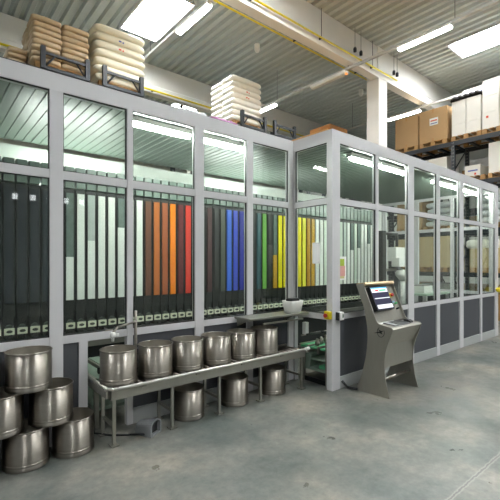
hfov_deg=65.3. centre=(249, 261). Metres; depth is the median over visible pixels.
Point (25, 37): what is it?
sack
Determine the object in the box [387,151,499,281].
rack
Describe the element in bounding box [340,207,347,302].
hopper
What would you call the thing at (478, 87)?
light
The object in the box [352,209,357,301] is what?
hopper
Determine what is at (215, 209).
hopper
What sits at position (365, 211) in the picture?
hopper
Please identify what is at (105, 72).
frame
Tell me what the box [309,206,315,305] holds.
hopper
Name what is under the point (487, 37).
window
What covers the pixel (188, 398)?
bucket
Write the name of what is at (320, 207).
hopper
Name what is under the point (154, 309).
outlet
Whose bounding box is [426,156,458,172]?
carton
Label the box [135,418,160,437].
foot pedal
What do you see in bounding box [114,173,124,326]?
hopper
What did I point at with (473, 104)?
carton
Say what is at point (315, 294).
outlet
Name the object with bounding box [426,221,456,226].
bag
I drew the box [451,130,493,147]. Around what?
wooden pallet
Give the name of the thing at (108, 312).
outlet
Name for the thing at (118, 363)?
bucket
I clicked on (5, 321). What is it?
outlet
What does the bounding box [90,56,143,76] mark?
sack
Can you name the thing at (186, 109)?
plastic film
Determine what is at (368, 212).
hopper
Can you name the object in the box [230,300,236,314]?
outlet
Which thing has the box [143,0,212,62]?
strip light
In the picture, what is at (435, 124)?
carton
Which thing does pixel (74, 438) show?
bucket
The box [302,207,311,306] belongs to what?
hopper
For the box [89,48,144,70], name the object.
sack
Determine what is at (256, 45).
smoke detector
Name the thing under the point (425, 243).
block
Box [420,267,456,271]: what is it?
wooden pallet
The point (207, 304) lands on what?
outlet
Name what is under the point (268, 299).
outlet
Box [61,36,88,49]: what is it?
sack
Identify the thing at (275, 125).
frame
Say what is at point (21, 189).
hopper
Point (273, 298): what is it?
outlet
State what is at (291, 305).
tub
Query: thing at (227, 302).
outlet
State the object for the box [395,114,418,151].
carton
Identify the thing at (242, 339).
bucket
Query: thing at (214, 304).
outlet
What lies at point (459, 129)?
carton
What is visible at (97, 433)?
cable
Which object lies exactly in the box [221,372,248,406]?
bucket
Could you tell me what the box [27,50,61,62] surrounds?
sack
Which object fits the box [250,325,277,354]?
bucket
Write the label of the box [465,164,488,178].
carton
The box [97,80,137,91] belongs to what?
wooden pallet
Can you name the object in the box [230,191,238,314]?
hopper
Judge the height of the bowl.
0.240 m
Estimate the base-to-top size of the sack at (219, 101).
0.158 m
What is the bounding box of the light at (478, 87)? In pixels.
[463,85,481,93]
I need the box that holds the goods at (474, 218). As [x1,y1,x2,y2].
[464,216,476,226]
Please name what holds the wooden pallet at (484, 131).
on the rack at (454, 144)
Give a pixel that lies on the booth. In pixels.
(59, 112)
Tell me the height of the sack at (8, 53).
0.117 m
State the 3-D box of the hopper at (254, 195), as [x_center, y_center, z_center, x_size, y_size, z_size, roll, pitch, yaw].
[-0.068,-0.145,6.587,0.118,1.970,0.458,0,0,-40]
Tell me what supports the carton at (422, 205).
on the wooden pallet
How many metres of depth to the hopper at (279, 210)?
6.82 m
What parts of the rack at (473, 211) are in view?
beam rail, beam rail, beam rail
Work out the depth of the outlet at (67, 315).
4.63 m
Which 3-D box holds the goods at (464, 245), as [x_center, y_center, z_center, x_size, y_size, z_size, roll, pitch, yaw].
[7.480,-0.125,13.256,0.900,0.850,0.950,0,0,-40]
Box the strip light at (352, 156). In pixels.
[347,152,380,165]
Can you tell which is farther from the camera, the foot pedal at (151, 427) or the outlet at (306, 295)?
the outlet at (306, 295)
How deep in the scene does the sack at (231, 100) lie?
10.42 m
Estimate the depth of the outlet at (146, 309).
5.25 m
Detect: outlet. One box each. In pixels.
[0,317,13,339]
[13,316,26,337]
[26,315,39,336]
[38,314,47,335]
[64,312,73,332]
[73,311,84,331]
[83,311,94,330]
[94,310,104,329]
[104,309,114,328]
[114,308,124,326]
[133,307,142,324]
[141,306,150,323]
[150,306,159,323]
[158,305,167,322]
[166,304,175,321]
[174,304,182,320]
[182,303,190,319]
[204,302,211,317]
[211,301,217,316]
[217,301,224,315]
[224,300,230,315]
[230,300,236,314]
[236,299,242,313]
[254,298,260,311]
[260,297,265,311]
[265,297,270,310]
[271,296,276,309]
[276,296,281,309]
[305,294,309,306]
[313,293,317,305]
[322,292,326,304]
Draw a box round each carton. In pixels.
[310,124,346,133]
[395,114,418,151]
[397,201,432,228]
[419,105,451,145]
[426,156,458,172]
[452,99,465,125]
[452,122,465,138]
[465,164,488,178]
[466,94,481,121]
[466,118,481,135]
[482,76,499,97]
[482,93,499,113]
[482,110,499,131]
[489,141,499,175]
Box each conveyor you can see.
[88,356,124,428]
[299,322,326,386]
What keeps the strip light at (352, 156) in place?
attached to the booth
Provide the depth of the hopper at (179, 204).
5.56 m
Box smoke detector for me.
[254,43,259,52]
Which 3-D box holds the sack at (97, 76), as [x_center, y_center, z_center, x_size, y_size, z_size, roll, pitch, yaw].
[-2.892,-3.824,8.470,1.106,0.177,0.533,0,0,-41]
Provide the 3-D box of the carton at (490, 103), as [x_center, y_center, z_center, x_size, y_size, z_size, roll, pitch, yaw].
[7.013,-4.384,11.090,0.950,0.450,0.410,0,0,-40]
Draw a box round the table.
[88,344,309,447]
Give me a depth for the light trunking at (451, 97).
13.46 m
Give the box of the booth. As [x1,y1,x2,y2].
[0,57,497,460]
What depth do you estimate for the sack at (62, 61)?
7.64 m
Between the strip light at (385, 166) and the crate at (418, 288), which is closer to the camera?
the strip light at (385, 166)
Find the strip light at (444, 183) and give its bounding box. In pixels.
[429,177,450,187]
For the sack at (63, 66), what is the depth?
7.63 m
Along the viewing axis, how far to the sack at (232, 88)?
10.41 m
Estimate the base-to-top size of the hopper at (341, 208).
1.970 m
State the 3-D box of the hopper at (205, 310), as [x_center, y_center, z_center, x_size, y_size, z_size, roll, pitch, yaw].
[-0.828,-0.145,5.950,0.118,1.970,0.458,0,0,-40]
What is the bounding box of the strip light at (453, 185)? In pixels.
[448,182,467,192]
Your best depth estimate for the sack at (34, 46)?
7.35 m
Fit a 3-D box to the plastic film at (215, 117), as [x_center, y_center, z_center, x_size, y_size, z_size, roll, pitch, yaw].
[-0.320,-1.685,4.692,0.424,0.075,0.080,0,0,-40]
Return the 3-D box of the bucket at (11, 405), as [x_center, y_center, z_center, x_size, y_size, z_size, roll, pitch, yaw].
[-1.915,1.149,2.975,0.338,0.300,0.338,0,0,-9]
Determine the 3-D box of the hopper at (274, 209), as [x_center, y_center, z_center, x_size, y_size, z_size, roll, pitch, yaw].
[0.311,-0.145,6.906,0.118,1.970,0.458,0,0,-40]
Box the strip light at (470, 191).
[466,187,482,195]
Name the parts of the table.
leg, leg, foot plate, bed plate, leg, leg, guard rail, leg, leg, leg, leg, leg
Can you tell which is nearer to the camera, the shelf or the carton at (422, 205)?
the shelf
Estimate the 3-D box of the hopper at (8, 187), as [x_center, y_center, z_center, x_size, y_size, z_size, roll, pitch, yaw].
[-2.726,-0.145,4.358,0.118,1.970,0.458,0,0,-40]
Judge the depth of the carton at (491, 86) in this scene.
10.76 m
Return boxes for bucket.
[0,387,23,439]
[1,418,49,473]
[4,345,52,393]
[28,377,73,427]
[52,407,94,458]
[99,345,137,386]
[137,340,172,378]
[171,335,203,371]
[174,382,204,421]
[201,332,230,365]
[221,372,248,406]
[227,328,255,359]
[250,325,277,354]
[258,364,284,395]
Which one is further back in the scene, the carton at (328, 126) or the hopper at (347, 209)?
the carton at (328, 126)
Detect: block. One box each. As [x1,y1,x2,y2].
[398,239,404,247]
[419,236,456,266]
[470,248,499,267]
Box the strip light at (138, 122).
[133,115,191,138]
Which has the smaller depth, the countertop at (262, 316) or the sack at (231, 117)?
the countertop at (262, 316)
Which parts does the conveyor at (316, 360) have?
leg, rail, slide plate, rail, rail, guide post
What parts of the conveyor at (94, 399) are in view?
rail, leg, slide plate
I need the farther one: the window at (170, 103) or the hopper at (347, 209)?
the window at (170, 103)
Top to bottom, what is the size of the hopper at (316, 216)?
1.970 m
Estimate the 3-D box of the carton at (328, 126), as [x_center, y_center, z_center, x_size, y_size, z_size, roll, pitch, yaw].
[2.767,-4.127,13.741,0.956,1.053,0.900,0,0,-40]
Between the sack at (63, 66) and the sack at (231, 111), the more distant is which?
the sack at (231, 111)
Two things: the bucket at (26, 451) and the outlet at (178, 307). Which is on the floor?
the bucket at (26, 451)
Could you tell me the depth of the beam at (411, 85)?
10.06 m
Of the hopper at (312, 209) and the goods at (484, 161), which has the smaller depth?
the hopper at (312, 209)
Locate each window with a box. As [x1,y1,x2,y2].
[118,0,196,42]
[168,102,196,110]
[446,21,499,58]
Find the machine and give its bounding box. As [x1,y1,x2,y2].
[379,231,404,303]
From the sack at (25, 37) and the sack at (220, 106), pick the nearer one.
the sack at (25, 37)
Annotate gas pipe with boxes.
[0,42,303,136]
[213,0,366,80]
[250,0,397,80]
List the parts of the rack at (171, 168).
beam rail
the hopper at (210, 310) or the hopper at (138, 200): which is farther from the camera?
the hopper at (210, 310)
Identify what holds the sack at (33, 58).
on the wooden pallet at (36, 63)
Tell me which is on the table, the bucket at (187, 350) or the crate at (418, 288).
the bucket at (187, 350)
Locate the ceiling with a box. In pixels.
[0,0,499,153]
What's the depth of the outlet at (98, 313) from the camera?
4.87 m
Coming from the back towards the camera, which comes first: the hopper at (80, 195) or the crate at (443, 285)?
the crate at (443, 285)
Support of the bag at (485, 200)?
on the bag at (484, 206)
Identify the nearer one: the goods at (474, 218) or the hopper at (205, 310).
the hopper at (205, 310)
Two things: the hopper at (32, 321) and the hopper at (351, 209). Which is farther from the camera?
the hopper at (351, 209)
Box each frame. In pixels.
[40,44,89,81]
[102,64,143,96]
[240,109,266,132]
[273,120,295,139]
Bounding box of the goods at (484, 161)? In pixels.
[464,157,488,169]
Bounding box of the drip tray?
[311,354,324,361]
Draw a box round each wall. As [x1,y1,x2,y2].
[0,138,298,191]
[303,141,499,284]
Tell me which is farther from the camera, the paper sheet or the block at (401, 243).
the block at (401, 243)
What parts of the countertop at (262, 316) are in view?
hanging rail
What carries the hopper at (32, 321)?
on the bed
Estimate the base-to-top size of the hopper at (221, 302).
1.970 m
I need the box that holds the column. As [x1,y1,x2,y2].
[367,46,386,230]
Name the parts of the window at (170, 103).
pane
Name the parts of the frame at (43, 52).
post, post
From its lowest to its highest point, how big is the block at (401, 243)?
0.900 m
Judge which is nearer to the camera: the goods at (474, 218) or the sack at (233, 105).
the sack at (233, 105)
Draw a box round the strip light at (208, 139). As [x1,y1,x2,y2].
[204,133,243,150]
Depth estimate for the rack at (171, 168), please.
8.31 m
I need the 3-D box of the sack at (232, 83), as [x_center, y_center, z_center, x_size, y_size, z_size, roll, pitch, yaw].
[-0.223,-4.708,10.705,1.053,0.158,0.533,0,0,-39]
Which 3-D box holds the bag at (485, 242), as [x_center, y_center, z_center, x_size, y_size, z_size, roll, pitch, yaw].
[6.804,-0.517,11.189,0.604,0.260,0.333,0,0,-40]
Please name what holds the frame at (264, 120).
on the rack at (171, 168)
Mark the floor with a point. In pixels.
(438, 438)
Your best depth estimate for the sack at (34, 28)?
7.35 m
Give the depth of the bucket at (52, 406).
3.08 m
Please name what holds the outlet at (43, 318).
attached to the hopper at (43, 318)
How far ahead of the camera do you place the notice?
4.98 m
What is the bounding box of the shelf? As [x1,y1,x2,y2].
[381,319,420,330]
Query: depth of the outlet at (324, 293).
7.65 m
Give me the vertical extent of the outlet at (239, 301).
0.240 m
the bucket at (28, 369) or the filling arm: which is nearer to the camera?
the bucket at (28, 369)
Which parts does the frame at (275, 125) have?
post, post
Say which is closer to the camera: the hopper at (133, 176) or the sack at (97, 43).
the hopper at (133, 176)
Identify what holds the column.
on the floor
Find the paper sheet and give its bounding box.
[312,242,319,263]
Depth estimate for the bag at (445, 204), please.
11.90 m
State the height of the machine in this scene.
2.250 m
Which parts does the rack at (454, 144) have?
beam rail, beam rail, beam rail, beam rail, beam rail, beam rail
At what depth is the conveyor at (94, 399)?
3.91 m
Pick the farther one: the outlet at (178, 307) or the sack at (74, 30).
the sack at (74, 30)
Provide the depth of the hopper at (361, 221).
8.43 m
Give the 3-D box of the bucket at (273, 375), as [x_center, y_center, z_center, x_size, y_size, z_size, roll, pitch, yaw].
[0.268,1.450,4.832,0.338,0.300,0.338,0,0,-29]
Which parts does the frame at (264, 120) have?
post, post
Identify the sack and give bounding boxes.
[3,46,26,56]
[5,51,26,61]
[8,57,24,62]
[21,32,27,45]
[27,13,60,28]
[27,32,61,45]
[27,43,60,56]
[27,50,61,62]
[28,20,60,34]
[28,26,61,39]
[28,38,60,51]
[28,55,60,67]
[60,47,87,58]
[61,25,88,38]
[61,30,87,43]
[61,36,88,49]
[61,41,87,54]
[61,53,84,62]
[61,60,84,69]
[61,64,84,74]
[88,23,144,46]
[88,31,143,54]
[88,39,144,62]
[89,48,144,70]
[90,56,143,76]
[90,64,138,84]
[90,73,138,89]
[211,82,222,91]
[211,88,222,96]
[211,93,223,101]
[211,98,223,106]
[211,104,223,112]
[211,109,223,116]
[222,74,260,89]
[222,81,260,94]
[222,86,260,99]
[222,92,260,105]
[222,97,260,110]
[222,103,260,115]
[222,109,260,121]
[223,115,260,126]
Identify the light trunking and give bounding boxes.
[260,0,499,112]
[347,93,462,130]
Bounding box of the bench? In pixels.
[414,291,449,301]
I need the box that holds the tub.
[282,297,303,312]
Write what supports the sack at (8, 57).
on the sack
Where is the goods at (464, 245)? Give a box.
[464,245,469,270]
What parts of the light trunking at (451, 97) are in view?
strip light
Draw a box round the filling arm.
[105,310,137,366]
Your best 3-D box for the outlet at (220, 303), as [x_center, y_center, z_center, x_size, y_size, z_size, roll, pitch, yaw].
[-0.523,0.720,6.165,0.110,0.240,0.280,0,0,-40]
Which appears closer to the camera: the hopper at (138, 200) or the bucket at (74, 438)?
the bucket at (74, 438)
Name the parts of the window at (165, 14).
pane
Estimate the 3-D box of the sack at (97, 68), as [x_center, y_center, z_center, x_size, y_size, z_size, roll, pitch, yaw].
[-2.887,-3.992,8.458,1.114,0.174,0.531,0,0,-40]
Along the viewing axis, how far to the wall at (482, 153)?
20.49 m
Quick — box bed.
[0,301,363,357]
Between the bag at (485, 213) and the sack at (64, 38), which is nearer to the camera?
the sack at (64, 38)
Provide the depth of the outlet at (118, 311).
5.02 m
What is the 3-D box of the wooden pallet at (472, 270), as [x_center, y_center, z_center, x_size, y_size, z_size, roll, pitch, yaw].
[6.943,0.232,11.174,1.000,0.137,0.820,0,0,-40]
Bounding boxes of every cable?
[94,431,144,435]
[341,380,357,389]
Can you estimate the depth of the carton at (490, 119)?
10.79 m
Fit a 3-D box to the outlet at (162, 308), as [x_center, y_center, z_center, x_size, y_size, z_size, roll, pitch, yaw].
[-1.282,0.720,5.529,0.110,0.240,0.280,0,0,-40]
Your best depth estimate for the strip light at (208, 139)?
4.86 m
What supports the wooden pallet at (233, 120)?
on the rack at (171, 168)
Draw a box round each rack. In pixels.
[0,56,325,196]
[342,131,499,290]
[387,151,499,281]
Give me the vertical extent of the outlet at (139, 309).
0.240 m
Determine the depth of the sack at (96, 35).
8.20 m
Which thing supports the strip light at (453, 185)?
attached to the booth
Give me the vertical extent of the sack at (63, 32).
0.118 m
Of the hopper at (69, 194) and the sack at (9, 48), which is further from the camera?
the sack at (9, 48)
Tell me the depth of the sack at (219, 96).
10.74 m
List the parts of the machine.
arm, cross arm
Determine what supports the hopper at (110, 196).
on the bed
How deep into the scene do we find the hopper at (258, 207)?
6.51 m
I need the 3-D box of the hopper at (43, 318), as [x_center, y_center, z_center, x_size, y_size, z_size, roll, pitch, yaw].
[-2.442,-0.145,4.597,0.118,1.970,0.458,0,0,-40]
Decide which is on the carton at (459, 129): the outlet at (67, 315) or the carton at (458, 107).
the carton at (458, 107)
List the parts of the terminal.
plate, sloping panel, panel, plate, knee panel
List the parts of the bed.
rail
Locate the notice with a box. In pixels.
[340,256,345,279]
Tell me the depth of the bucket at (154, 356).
3.68 m
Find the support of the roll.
on the carton at (473, 104)
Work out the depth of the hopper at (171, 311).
5.47 m
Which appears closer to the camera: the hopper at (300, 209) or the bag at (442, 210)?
the hopper at (300, 209)
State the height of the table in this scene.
0.522 m
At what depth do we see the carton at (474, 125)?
11.12 m
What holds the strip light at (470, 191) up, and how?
attached to the booth
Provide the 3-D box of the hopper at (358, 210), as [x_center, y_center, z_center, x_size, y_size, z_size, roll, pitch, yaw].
[2.210,-0.145,8.498,0.118,1.970,0.458,0,0,-40]
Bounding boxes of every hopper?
[0,156,1,335]
[0,157,14,339]
[13,159,27,337]
[26,161,39,336]
[38,162,47,335]
[64,166,74,332]
[72,167,85,331]
[83,169,95,330]
[94,171,106,329]
[104,172,115,328]
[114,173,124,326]
[123,176,133,323]
[133,176,143,324]
[141,178,152,323]
[150,179,160,323]
[158,180,168,322]
[166,181,176,321]
[174,182,184,320]
[182,184,191,319]
[188,185,191,318]
[204,186,206,314]
[204,187,213,317]
[211,188,219,316]
[217,189,226,315]
[222,190,232,315]
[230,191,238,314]
[236,192,243,313]
[253,194,256,312]
[254,194,262,311]
[257,195,267,311]
[265,196,272,310]
[269,197,277,309]
[275,197,282,309]
[281,198,284,308]
[298,200,302,304]
[300,208,306,306]
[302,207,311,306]
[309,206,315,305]
[311,206,319,305]
[318,205,323,304]
[319,205,326,304]
[340,207,343,302]
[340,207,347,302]
[345,208,350,301]
[346,208,354,301]
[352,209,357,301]
[355,209,360,300]
[358,210,363,300]
[363,210,366,281]
[364,211,369,281]
[369,211,371,281]
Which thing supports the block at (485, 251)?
on the wooden pallet at (472, 270)
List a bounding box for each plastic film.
[179,108,205,115]
[210,116,236,124]
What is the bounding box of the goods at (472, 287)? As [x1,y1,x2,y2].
[464,283,488,291]
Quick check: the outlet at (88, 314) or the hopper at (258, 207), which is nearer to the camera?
the outlet at (88, 314)
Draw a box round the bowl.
[395,270,404,280]
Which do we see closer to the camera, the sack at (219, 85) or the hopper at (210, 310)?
the hopper at (210, 310)
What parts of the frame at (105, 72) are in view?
post, post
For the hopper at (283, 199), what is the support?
on the bed
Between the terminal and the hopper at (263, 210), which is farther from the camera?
the hopper at (263, 210)
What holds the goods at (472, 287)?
on the floor
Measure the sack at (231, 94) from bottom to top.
0.155 m
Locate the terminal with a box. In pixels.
[356,281,420,398]
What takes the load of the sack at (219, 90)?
on the sack at (219, 96)
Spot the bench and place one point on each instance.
(425, 295)
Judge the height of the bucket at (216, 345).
0.300 m
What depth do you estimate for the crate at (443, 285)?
11.83 m
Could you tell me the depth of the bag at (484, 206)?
10.94 m
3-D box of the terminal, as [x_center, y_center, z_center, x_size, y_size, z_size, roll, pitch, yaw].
[1.756,0.926,4.930,0.693,1.348,0.502,0,0,-40]
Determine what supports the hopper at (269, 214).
on the bed
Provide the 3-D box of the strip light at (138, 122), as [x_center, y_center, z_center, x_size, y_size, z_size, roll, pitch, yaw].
[-0.980,-1.506,4.359,0.740,0.129,0.080,0,0,-40]
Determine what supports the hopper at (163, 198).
on the bed
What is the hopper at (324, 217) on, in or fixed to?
on the bed
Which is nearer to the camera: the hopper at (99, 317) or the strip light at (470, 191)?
the hopper at (99, 317)
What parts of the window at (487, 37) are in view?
pane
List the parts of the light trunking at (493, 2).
strip light, strip light, strip light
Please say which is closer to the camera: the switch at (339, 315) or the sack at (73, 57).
the switch at (339, 315)
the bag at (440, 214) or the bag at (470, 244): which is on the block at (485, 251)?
the bag at (470, 244)
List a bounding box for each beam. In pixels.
[0,12,392,149]
[221,0,499,141]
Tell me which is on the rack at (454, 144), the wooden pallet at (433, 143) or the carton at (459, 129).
the wooden pallet at (433, 143)
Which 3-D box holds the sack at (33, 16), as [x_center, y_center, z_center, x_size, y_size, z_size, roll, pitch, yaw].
[-3.981,-4.564,7.540,0.527,0.119,0.526,0,0,-40]
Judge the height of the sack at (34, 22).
0.118 m
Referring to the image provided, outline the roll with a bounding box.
[450,90,481,103]
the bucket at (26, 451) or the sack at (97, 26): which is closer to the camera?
the bucket at (26, 451)
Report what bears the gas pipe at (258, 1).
attached to the beam at (411, 85)
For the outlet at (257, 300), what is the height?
0.240 m
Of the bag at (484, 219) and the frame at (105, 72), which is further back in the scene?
the bag at (484, 219)
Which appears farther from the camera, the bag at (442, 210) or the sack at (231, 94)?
the bag at (442, 210)
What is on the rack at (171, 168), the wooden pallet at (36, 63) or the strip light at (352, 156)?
the wooden pallet at (36, 63)
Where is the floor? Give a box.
[0,321,499,499]
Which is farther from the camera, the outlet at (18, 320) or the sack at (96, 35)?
the sack at (96, 35)
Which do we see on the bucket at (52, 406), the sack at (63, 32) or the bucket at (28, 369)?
the bucket at (28, 369)
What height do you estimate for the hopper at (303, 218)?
1.970 m
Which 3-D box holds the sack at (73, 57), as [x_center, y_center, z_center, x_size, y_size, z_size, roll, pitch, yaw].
[-3.572,-4.014,7.880,0.527,0.119,0.526,0,0,-40]
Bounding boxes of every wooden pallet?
[33,61,83,76]
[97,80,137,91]
[231,119,259,127]
[395,145,431,156]
[419,138,459,153]
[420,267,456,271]
[424,225,456,229]
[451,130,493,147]
[470,174,496,183]
[470,268,499,272]
[482,126,499,140]
[488,172,499,182]
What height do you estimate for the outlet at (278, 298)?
0.240 m
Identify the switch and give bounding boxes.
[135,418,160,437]
[336,312,343,320]
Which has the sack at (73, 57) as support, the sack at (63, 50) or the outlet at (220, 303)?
the sack at (63, 50)
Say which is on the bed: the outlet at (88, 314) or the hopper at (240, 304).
the hopper at (240, 304)
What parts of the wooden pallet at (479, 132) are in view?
board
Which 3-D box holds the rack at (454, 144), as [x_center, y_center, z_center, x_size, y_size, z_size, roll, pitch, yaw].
[6.362,-0.983,11.927,1.083,5.165,7.800,0,0,-40]
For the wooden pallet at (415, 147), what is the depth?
12.71 m
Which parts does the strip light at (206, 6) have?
drop rod, light trunking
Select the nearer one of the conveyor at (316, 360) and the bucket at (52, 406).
the bucket at (52, 406)
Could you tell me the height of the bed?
0.760 m
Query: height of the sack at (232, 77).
0.155 m
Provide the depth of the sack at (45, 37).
7.35 m
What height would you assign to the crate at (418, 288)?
0.190 m
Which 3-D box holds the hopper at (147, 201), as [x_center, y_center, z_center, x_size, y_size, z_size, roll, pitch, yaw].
[-1.492,-0.145,5.393,0.118,1.970,0.458,0,0,-40]
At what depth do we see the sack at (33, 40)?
7.35 m
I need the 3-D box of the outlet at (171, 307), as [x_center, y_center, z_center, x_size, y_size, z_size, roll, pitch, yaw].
[-1.188,0.720,5.608,0.110,0.240,0.280,0,0,-40]
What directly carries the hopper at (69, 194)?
on the bed
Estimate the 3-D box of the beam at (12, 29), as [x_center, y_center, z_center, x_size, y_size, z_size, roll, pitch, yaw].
[-2.390,-5.750,12.965,31.000,0.900,0.240,0,0,-40]
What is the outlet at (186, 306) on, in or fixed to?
attached to the hopper at (187, 206)
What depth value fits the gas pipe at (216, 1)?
9.29 m
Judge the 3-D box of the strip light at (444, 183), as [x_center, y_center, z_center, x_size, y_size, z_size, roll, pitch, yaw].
[3.590,-1.506,7.344,0.740,0.129,0.080,0,0,-40]
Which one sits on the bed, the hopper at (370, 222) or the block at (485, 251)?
the hopper at (370, 222)
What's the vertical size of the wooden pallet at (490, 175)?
0.137 m
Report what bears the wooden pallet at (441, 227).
on the rack at (454, 144)
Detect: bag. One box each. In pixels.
[426,201,456,208]
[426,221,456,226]
[427,207,456,214]
[427,214,456,220]
[466,240,476,248]
[482,195,499,203]
[482,202,499,209]
[482,209,499,216]
[482,216,499,222]
[482,239,488,247]
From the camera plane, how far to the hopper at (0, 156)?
4.17 m
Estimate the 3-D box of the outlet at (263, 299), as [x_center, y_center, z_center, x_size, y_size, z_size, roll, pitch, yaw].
[0.142,0.720,6.723,0.110,0.240,0.280,0,0,-40]
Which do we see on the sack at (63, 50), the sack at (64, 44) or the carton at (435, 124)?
the sack at (64, 44)
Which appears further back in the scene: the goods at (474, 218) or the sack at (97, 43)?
the goods at (474, 218)
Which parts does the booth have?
panel, rail, panel, half post, rail, panel, rail, rail, panel, panel, corner post, rail, corner post, panel, rail, panel, rail, panel, panel, rail, panel, rail, rail, panel, rail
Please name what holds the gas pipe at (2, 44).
attached to the beam at (12, 29)
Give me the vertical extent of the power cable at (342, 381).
0.108 m
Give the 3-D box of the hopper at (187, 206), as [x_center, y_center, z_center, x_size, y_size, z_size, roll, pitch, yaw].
[-1.018,-0.145,5.791,0.118,1.970,0.458,0,0,-40]
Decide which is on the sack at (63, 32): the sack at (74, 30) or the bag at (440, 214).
the sack at (74, 30)
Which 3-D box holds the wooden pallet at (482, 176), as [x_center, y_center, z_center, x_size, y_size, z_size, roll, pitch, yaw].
[6.686,-2.389,11.480,1.000,0.137,0.738,0,0,-40]
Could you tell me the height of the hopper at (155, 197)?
1.970 m
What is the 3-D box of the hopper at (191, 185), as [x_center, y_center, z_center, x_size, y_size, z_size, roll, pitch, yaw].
[-0.923,-0.145,5.871,0.118,1.970,0.458,0,0,-40]
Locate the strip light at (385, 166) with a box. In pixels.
[379,161,404,174]
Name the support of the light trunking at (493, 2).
hanging from the ceiling
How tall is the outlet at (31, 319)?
0.240 m
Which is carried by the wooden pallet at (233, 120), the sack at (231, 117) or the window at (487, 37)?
the sack at (231, 117)
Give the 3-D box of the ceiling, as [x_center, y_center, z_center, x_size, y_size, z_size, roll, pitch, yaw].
[1.767,-6.240,8.008,31.000,0.080,30.000,0,0,-40]
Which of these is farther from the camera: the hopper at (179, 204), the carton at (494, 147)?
the carton at (494, 147)
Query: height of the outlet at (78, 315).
0.240 m
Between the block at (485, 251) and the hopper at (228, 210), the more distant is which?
the block at (485, 251)
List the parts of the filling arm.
arm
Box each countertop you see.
[234,311,308,325]
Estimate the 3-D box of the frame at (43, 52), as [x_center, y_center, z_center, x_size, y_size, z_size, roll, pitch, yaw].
[-3.543,-3.806,7.508,0.880,0.420,0.080,0,0,-40]
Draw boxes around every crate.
[414,284,432,292]
[422,282,456,289]
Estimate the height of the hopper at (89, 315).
1.970 m
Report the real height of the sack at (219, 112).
0.155 m
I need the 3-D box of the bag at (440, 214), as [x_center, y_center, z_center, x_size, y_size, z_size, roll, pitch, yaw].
[6.068,-1.374,12.178,0.850,0.190,0.805,0,0,-43]

